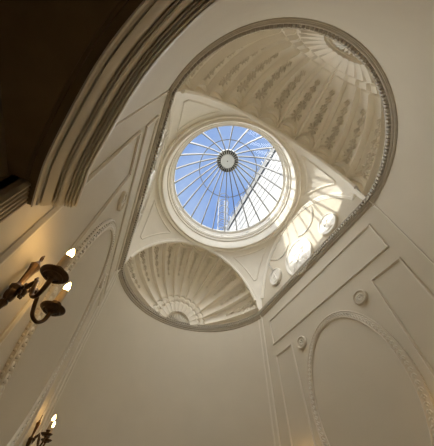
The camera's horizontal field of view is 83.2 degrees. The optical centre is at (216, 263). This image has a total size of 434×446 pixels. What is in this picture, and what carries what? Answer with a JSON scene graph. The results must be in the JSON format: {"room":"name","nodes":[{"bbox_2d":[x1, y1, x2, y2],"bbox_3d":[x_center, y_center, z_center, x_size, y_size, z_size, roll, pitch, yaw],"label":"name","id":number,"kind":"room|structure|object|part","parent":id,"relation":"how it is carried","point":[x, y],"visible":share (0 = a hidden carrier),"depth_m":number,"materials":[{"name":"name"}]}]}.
{"room":"historic interior","nodes":[
{"label":"historic interior","id":0,"kind":"room"},
{"bbox_2d":[0,173,11,180],"bbox_3d":[-0.395,0.187,-0.177,0.900,2.670,1.285,21,-52,-15],"label":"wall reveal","id":1,"kind":"structure","parent":0,"point":[8,174],"depth_m":1.07,"materials":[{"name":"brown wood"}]},
{"bbox_2d":[0,85,7,176],"bbox_3d":[-0.729,0.062,-0.275,0.036,2.670,1.165,21,-52,-15],"label":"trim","id":2,"kind":"structure","parent":1,"relation":"attached to","point":[3,154],"depth_m":1.00,"materials":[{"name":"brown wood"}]},
{"bbox_2d":[0,175,30,222],"bbox_3d":[-0.950,0.524,0.128,0.077,2.670,0.141,28,-54,-21],"label":"trim","id":3,"kind":"structure","parent":1,"relation":"attached to","point":[14,190],"depth_m":1.06,"materials":[{"name":"beige paint"}]},
{"bbox_2d":[0,0,120,178],"bbox_3d":[-0.408,-0.722,0.869,0.810,0.100,1.284,21,-52,-15],"label":"ceiling","id":4,"kind":"structure","parent":1,"relation":"attached to","point":[42,42],"depth_m":0.83,"materials":[{"name":"brown paint"}]},
{"bbox_2d":[0,94,170,445],"bbox_3d":[-1.912,-0.063,3.924,0.140,9.161,4.562,21,-52,-15],"label":"wall","id":5,"kind":"structure","parent":0,"point":[51,338],"depth_m":2.44,"materials":[{"name":"beige paint"}]},
{"bbox_2d":[0,249,74,323],"bbox_3d":[-1.028,0.144,1.439,0.282,0.475,0.478,21,-52,-15],"label":"wall sconce","id":6,"kind":"object","parent":5,"relation":"attached to","point":[55,274],"visible":1,"depth_m":1.39,"materials":[{"name":"brown metal"}]},
{"bbox_3d":[-0.993,0.131,1.334,0.236,0.175,0.036,-16,-52,15],"label":"arm","id":7,"kind":"part","parent":6,"relation":"part of","materials":[{"name":"brown metal"}]},
{"bbox_3d":[-1.066,0.248,1.436,0.036,0.175,0.236,-12,-51,12],"label":"arm","id":8,"kind":"part","parent":6,"relation":"part of","materials":[{"name":"brown metal"}]},
{"bbox_2d":[54,289,67,302],"bbox_3d":[-1.036,0.225,1.618,0.048,0.121,0.048,21,-52,-15],"label":"candle","id":9,"kind":"object","parent":6,"relation":"on","point":[62,294],"depth_m":1.61,"materials":[{"name":"beige wax"}]},
{"bbox_2d":[57,255,71,268],"bbox_3d":[-0.895,0.000,1.422,0.048,0.121,0.048,21,-52,-15],"label":"candle","id":10,"kind":"object","parent":6,"relation":"on","point":[65,260],"depth_m":1.41,"materials":[{"name":"beige wax"}]},
{"bbox_3d":[-1.034,0.161,1.693,0.037,0.080,0.037,21,-52,-15],"label":"flame bulb","id":11,"kind":"part","parent":6,"relation":"part of","materials":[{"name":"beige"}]},
{"bbox_3d":[-0.892,-0.064,1.497,0.037,0.080,0.037,21,-52,-15],"label":"flame bulb","id":12,"kind":"part","parent":6,"relation":"part of","materials":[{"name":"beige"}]},
{"bbox_2d":[26,415,55,445],"bbox_3d":[-2.446,2.401,3.410,0.282,0.475,0.478,21,-52,-15],"label":"wall sconce","id":13,"kind":"object","parent":5,"relation":"attached to","point":[48,433],"visible":1,"depth_m":3.36,"materials":[{"name":"brown metal"}]},
{"bbox_3d":[-2.413,2.386,3.303,0.168,0.175,0.183,21,-52,-15],"label":"arm","id":14,"kind":"part","parent":13,"relation":"part of","materials":[{"name":"brown metal"}]},
{"bbox_2d":[47,421,53,429],"bbox_3d":[-2.313,2.257,3.393,0.048,0.121,0.048,21,-52,-15],"label":"candle","id":15,"kind":"object","parent":13,"relation":"on","point":[51,423],"depth_m":3.38,"materials":[{"name":"beige wax"}]},
{"bbox_2d":[0,218,116,445],"bbox_3d":[-1.825,0.683,3.006,0.044,3.282,2.282,21,-52,-15],"label":"frame","id":16,"kind":"object","parent":5,"relation":"attached to","point":[109,224],"visible":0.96,"depth_m":2.54,"materials":[{"name":"beige paint"}]},
{"bbox_2d":[19,287,103,445],"bbox_3d":[-2.531,2.058,3.638,0.026,4.187,0.710,21,-52,-15],"label":"trim","id":17,"kind":"structure","parent":5,"relation":"attached to","point":[101,290],"depth_m":3.98,"materials":[{"name":"beige paint"}]},
{"bbox_2d":[0,130,140,344],"bbox_3d":[-1.161,-0.122,1.735,0.026,4.187,0.658,21,-52,-15],"label":"trim","id":18,"kind":"structure","parent":5,"relation":"attached to","point":[4,256],"depth_m":1.64,"materials":[{"name":"beige paint"}]},
{"bbox_2d":[99,273,107,287],"bbox_3d":[-2.176,0.334,4.692,0.055,0.310,0.310,21,-52,-15],"label":"rosette","id":19,"kind":"object","parent":5,"relation":"attached to","point":[105,275],"visible":0.99,"depth_m":4.60,"materials":[{"name":"beige paint"}]},
{"bbox_2d":[117,191,127,210],"bbox_3d":[-1.394,-0.912,3.604,0.055,0.310,0.310,21,-52,-15],"label":"rosette","id":20,"kind":"object","parent":5,"relation":"attached to","point":[122,199],"visible":1,"depth_m":3.51,"materials":[{"name":"beige paint"}]},
{"bbox_2d":[120,193,127,210],"bbox_3d":[-1.392,-0.911,3.604,0.051,0.287,0.287,21,-52,-15],"label":"flower","id":21,"kind":"object","parent":20,"relation":"on","point":[123,196],"depth_m":3.54,"materials":[{"name":"white paint"}]},
{"bbox_2d":[25,0,220,207],"bbox_3d":[-0.373,-0.708,0.934,1.574,0.198,0.349,-32,-57,26],"label":"molding","id":22,"kind":"structure","parent":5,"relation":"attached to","point":[131,40],"depth_m":0.93,"materials":[{"name":"beige paint"}]},
{"bbox_2d":[104,115,158,294],"bbox_3d":[-1.799,-0.855,4.872,0.026,0.829,3.892,21,-52,-15],"label":"trim","id":23,"kind":"structure","parent":5,"relation":"attached to","point":[156,118],"depth_m":4.43,"materials":[{"name":"beige paint"}]},
{"bbox_2d":[134,213,141,232],"bbox_3d":[-2.252,-1.132,6.888,0.074,0.645,0.558,21,-52,-15],"label":"medallion","id":24,"kind":"object","parent":5,"relation":"attached to","point":[140,214],"visible":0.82,"depth_m":6.85,"materials":[{"name":"white paint"}]},
{"bbox_2d":[137,169,154,211],"bbox_3d":[-1.774,-1.758,6.050,0.074,1.310,1.134,21,-52,-15],"label":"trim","id":25,"kind":"structure","parent":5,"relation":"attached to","point":[153,171],"depth_m":6.19,"materials":[{"name":"white paint"}]},
{"bbox_2d":[129,97,174,248],"bbox_3d":[-1.754,-2.396,6.709,0.070,1.931,4.306,21,-52,-15],"label":"trim","id":26,"kind":"structure","parent":5,"relation":"attached to","point":[173,104],"depth_m":7.16,"materials":[{"name":"paint"}]},
{"bbox_2d":[154,135,167,169],"bbox_3d":[-1.485,-2.849,6.381,0.034,0.740,0.871,21,-52,-15],"label":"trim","id":27,"kind":"structure","parent":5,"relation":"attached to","point":[166,135],"depth_m":6.19,"materials":[{"name":"white paint"}]},
{"bbox_2d":[157,129,166,156],"bbox_3d":[-1.238,-2.622,5.322,0.074,0.697,0.603,21,-52,-15],"label":"medallion","id":28,"kind":"object","parent":5,"relation":"attached to","point":[164,134],"visible":0.45,"depth_m":5.49,"materials":[{"name":"white paint"}]},
{"bbox_2d":[177,99,222,131],"bbox_3d":[-0.600,-3.695,5.985,1.337,1.036,0.635,-16,-52,15],"label":"trim","id":29,"kind":"structure","parent":5,"relation":"attached to","point":[189,100],"depth_m":6.24,"materials":[{"name":"paint"}]},
{"bbox_2d":[118,17,397,331],"bbox_3d":[0.330,-0.623,6.178,4.818,0.215,8.322,21,-52,-15],"label":"crown molding","id":30,"kind":"structure","parent":5,"relation":"attached to","point":[349,42],"depth_m":4.68,"materials":[{"name":"paint"}]},
{"bbox_3d":[-1.776,-1.411,5.566,0.156,0.215,4.575,21,-52,-15],"label":"straight moulding","id":31,"kind":"part","parent":30,"relation":"part of","materials":[{"name":"paint"}]},
{"bbox_3d":[-1.045,1.566,8.089,4.818,0.215,1.893,21,-52,-15],"label":"curved moulding","id":32,"kind":"part","parent":30,"relation":"part of","materials":[{"name":"paint"}]},
{"bbox_3d":[1.705,-2.811,4.268,4.818,0.215,1.893,21,-52,-15],"label":"curved moulding","id":33,"kind":"part","parent":30,"relation":"part of","materials":[{"name":"paint"}]},
{"bbox_3d":[2.436,0.166,6.791,0.156,0.215,4.575,21,-52,-15],"label":"straight moulding","id":34,"kind":"part","parent":30,"relation":"part of","materials":[{"name":"paint"}]},
{"bbox_2d":[34,274,278,445],"bbox_3d":[-1.141,3.749,5.606,4.989,6.800,1.970,21,-52,-15],"label":"wall","id":35,"kind":"structure","parent":0,"point":[138,379],"depth_m":6.53,"materials":[{"name":"beige paint"}]},
{"bbox_2d":[31,272,117,445],"bbox_3d":[-2.852,2.349,4.329,0.050,6.600,0.052,21,-52,-15],"label":"trim","id":36,"kind":"structure","parent":35,"relation":"attached to","point":[54,400],"depth_m":4.70,"materials":[{"name":"beige paint"}]},
{"bbox_2d":[35,274,118,445],"bbox_3d":[-2.877,2.454,4.418,0.024,6.600,0.040,7,-50,-4],"label":"trim","id":37,"kind":"structure","parent":35,"relation":"attached to","point":[118,274],"depth_m":4.88,"materials":[{"name":"beige paint"}]},
{"bbox_2d":[124,243,258,326],"bbox_3d":[-1.013,0.714,9.077,4.891,2.538,1.858,21,-52,-15],"label":"dome","id":38,"kind":"object","parent":35,"relation":"on","point":[187,283],"visible":0.91,"depth_m":9.18,"materials":[{"name":"beige paint"}]},
{"bbox_2d":[258,319,275,445],"bbox_3d":[1.314,4.023,5.636,0.024,6.600,0.040,36,-57,-26],"label":"trim","id":39,"kind":"structure","parent":35,"relation":"attached to","point":[258,319],"depth_m":6.45,"materials":[{"name":"beige paint"}]},
{"bbox_2d":[261,321,280,445],"bbox_3d":[1.404,3.943,5.566,0.050,6.600,0.052,21,-52,-15],"label":"trim","id":40,"kind":"structure","parent":35,"relation":"attached to","point":[261,321],"depth_m":6.32,"materials":[{"name":"beige paint"}]},
{"bbox_2d":[116,91,378,320],"bbox_3d":[0.354,-1.309,6.982,4.718,3.003,4.562,21,-52,-15],"label":"pendentives","id":41,"kind":"structure","parent":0,"point":[316,178],"depth_m":7.58,"materials":[{"name":"paint"}]},
{"bbox_2d":[140,200,171,239],"bbox_3d":[-2.147,-1.231,8.136,0.635,1.036,1.337,-13,-51,12],"label":"trim","id":42,"kind":"structure","parent":41,"relation":"attached to","point":[154,201],"depth_m":8.13,"materials":[{"name":"paint"}]},
{"bbox_2d":[130,239,257,300],"bbox_3d":[-0.611,-0.078,8.715,4.586,1.981,0.100,21,-52,-15],"label":"trim","id":43,"kind":"structure","parent":41,"relation":"attached to","point":[162,241],"depth_m":8.94,"materials":[{"name":"paint"}]},
{"bbox_2d":[233,246,265,280],"bbox_3d":[1.342,0.075,9.150,1.337,1.036,0.635,-16,-52,15],"label":"trim","id":44,"kind":"structure","parent":41,"relation":"attached to","point":[264,248],"depth_m":9.20,"materials":[{"name":"paint"}]},
{"bbox_2d":[117,0,433,261],"bbox_3d":[1.636,-0.671,1.747,4.834,6.800,1.890,21,-52,-15],"label":"wall","id":45,"kind":"structure","parent":0,"point":[399,34],"depth_m":3.14,"materials":[{"name":"beige paint"}]},
{"bbox_2d":[114,90,168,127],"bbox_3d":[-0.897,-0.762,1.612,0.027,6.600,0.028,21,-52,-15],"label":"trim","id":46,"kind":"structure","parent":45,"relation":"attached to","point":[155,99],"depth_m":2.62,"materials":[{"name":"beige paint"}]},
{"bbox_2d":[177,25,384,195],"bbox_3d":[1.731,-3.644,5.251,4.823,2.527,1.859,21,-52,-15],"label":"dome","id":47,"kind":"object","parent":45,"relation":"on","point":[306,85],"visible":0.76,"depth_m":5.40,"materials":[{"name":"beige paint"}]},
{"bbox_2d":[373,203,433,264],"bbox_3d":[3.359,0.832,2.849,0.027,6.600,0.028,21,-52,-15],"label":"trim","id":48,"kind":"structure","parent":45,"relation":"attached to","point":[384,214],"depth_m":4.40,"materials":[{"name":"beige paint"}]},
{"bbox_2d":[262,196,433,445],"bbox_3d":[2.477,1.581,5.200,0.140,9.161,4.562,21,-52,-15],"label":"wall","id":49,"kind":"structure","parent":0,"point":[365,396],"depth_m":4.72,"materials":[{"name":"beige paint"}]},
{"bbox_2d":[158,115,300,251],"bbox_3d":[0.393,-2.456,8.324,4.680,0.860,4.680,21,-52,-15],"label":"trim","id":50,"kind":"structure","parent":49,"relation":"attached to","point":[186,229],"depth_m":8.36,"materials":[{"name":"paint"}]},
{"bbox_2d":[174,126,283,231],"bbox_3d":[0.433,-3.615,9.680,3.900,2.770,3.900,21,-52,-15],"label":"skylight","id":51,"kind":"object","parent":50,"relation":"on","point":[227,160],"visible":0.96,"depth_m":9.83,"materials":[{"name":"white metal"}]},
{"bbox_2d":[162,119,296,248],"bbox_3d":[0.393,-2.447,8.312,4.406,0.693,4.406,-32,-57,26],"label":"frieze","id":52,"kind":"object","parent":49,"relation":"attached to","point":[268,218],"visible":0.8,"depth_m":8.53,"materials":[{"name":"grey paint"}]},
{"bbox_2d":[178,89,356,188],"bbox_3d":[1.341,-3.184,6.003,4.586,1.981,0.100,21,-52,-15],"label":"trim","id":53,"kind":"structure","parent":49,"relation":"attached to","point":[183,91],"depth_m":6.29,"materials":[{"name":"paint"}]},
{"bbox_2d":[270,268,281,285],"bbox_3d":[1.939,0.438,8.107,0.074,0.645,0.558,21,-52,-15],"label":"medallion","id":54,"kind":"object","parent":49,"relation":"attached to","point":[275,276],"visible":1,"depth_m":8.06,"materials":[{"name":"white paint"}]},
{"bbox_2d":[269,245,287,260],"bbox_3d":[2.142,-0.321,8.467,0.034,0.552,1.061,21,-52,-15],"label":"swag","id":55,"kind":"object","parent":49,"relation":"attached to","point":[287,245],"visible":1,"depth_m":8.28,"materials":[{"name":"white paint"}]},
{"bbox_2d":[276,343,315,445],"bbox_3d":[1.707,3.645,4.870,0.026,4.187,0.710,21,-52,-15],"label":"trim","id":56,"kind":"structure","parent":49,"relation":"attached to","point":[287,347],"depth_m":5.56,"materials":[{"name":"beige paint"}]},
{"bbox_2d":[286,238,312,275],"bbox_3d":[2.417,-0.189,7.268,0.074,1.310,1.134,21,-52,-15],"label":"medallion","id":57,"kind":"object","parent":49,"relation":"attached to","point":[301,249],"visible":0.98,"depth_m":7.24,"materials":[{"name":"white paint"}]},
{"bbox_2d":[296,336,305,348],"bbox_3d":[2.037,1.912,5.916,0.055,0.310,0.310,21,-52,-15],"label":"rosette","id":58,"kind":"object","parent":49,"relation":"attached to","point":[301,341],"visible":1,"depth_m":5.89,"materials":[{"name":"beige paint"}]},
{"bbox_2d":[298,206,312,236],"bbox_3d":[2.744,-1.265,7.610,0.034,0.740,0.871,21,-52,-15],"label":"swag","id":59,"kind":"object","parent":49,"relation":"attached to","point":[311,208],"visible":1,"depth_m":7.42,"materials":[{"name":"white paint"}]},
{"bbox_2d":[260,192,355,298],"bbox_3d":[2.482,-0.809,7.940,0.070,1.931,4.306,21,-52,-15],"label":"trim","id":60,"kind":"structure","parent":49,"relation":"attached to","point":[350,196],"depth_m":8.10,"materials":[{"name":"paint"}]},
{"bbox_2d":[301,155,335,195],"bbox_3d":[2.889,-2.388,6.999,0.635,1.036,1.337,-13,-51,12],"label":"trim","id":61,"kind":"structure","parent":49,"relation":"attached to","point":[302,157],"depth_m":7.04,"materials":[{"name":"paint"}]},
{"bbox_2d":[313,204,323,216],"bbox_3d":[2.975,-1.557,7.191,0.034,0.848,0.132,21,-52,-15],"label":"swag","id":62,"kind":"object","parent":49,"relation":"attached to","point":[314,206],"visible":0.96,"depth_m":7.16,"materials":[{"name":"white paint"}]},
{"bbox_2d":[318,213,337,235],"bbox_3d":[2.953,-1.053,6.540,0.074,0.697,0.603,21,-52,-15],"label":"medallion","id":63,"kind":"object","parent":49,"relation":"attached to","point":[327,224],"visible":1,"depth_m":6.49,"materials":[{"name":"white paint"}]},
{"bbox_2d":[269,223,389,344],"bbox_3d":[2.439,0.733,6.104,0.026,0.829,3.892,21,-52,-15],"label":"trim","id":64,"kind":"structure","parent":49,"relation":"attached to","point":[369,224],"depth_m":5.69,"materials":[{"name":"beige paint"}]},
{"bbox_2d":[353,289,367,304],"bbox_3d":[2.820,0.666,4.829,0.055,0.310,0.310,21,-52,-15],"label":"rosette","id":65,"kind":"object","parent":49,"relation":"attached to","point":[360,297],"visible":1,"depth_m":4.80,"materials":[{"name":"beige paint"}]},
{"bbox_2d":[307,310,433,445],"bbox_3d":[2.402,2.266,4.234,0.044,3.282,2.282,21,-52,-15],"label":"frame","id":66,"kind":"object","parent":49,"relation":"attached to","point":[425,398],"visible":1,"depth_m":4.25,"materials":[{"name":"beige paint"}]},
{"bbox_2d":[371,257,433,377],"bbox_3d":[3.077,1.465,2.966,0.026,4.187,0.658,21,-52,-15],"label":"trim","id":67,"kind":"structure","parent":49,"relation":"attached to","point":[414,275],"depth_m":3.98,"materials":[{"name":"beige paint"}]},
{"bbox_3d":[0.401,-2.683,8.590,6.100,0.120,9.500,21,-52,-15],"label":"roof","id":68,"kind":"structure","parent":0,"visible":0},
{"bbox_2d":[217,193,229,230],"bbox_3d":[0.415,-2.163,15.297,0.803,9.400,0.797,21,-52,-15],"label":"ladder","id":69,"kind":"object","parent":68,"relation":"on","point":[221,193],"visible":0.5,"depth_m":16.92,"materials":[{"name":"silver metal"}]},
{"label":"outside","id":70,"kind":"structure","parent":0,"visible":0},
{"bbox_2d":[225,149,282,230],"bbox_3d":[2.337,-2.419,14.726,0.400,9.030,20.000,21,-52,-15],"label":"wall","id":71,"kind":"structure","parent":70,"point":[252,218],"depth_m":15.59,"materials":[{"name":"grey"}]},
{"bbox_2d":[222,145,272,230],"bbox_3d":[2.283,-5.775,18.530,0.323,1.050,18.000,21,-52,-15],"label":"roof railing","id":72,"kind":"object","parent":71,"relation":"on","point":[262,162],"visible":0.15,"depth_m":18.78,"materials":[{"name":"silver metal"}]}
]}

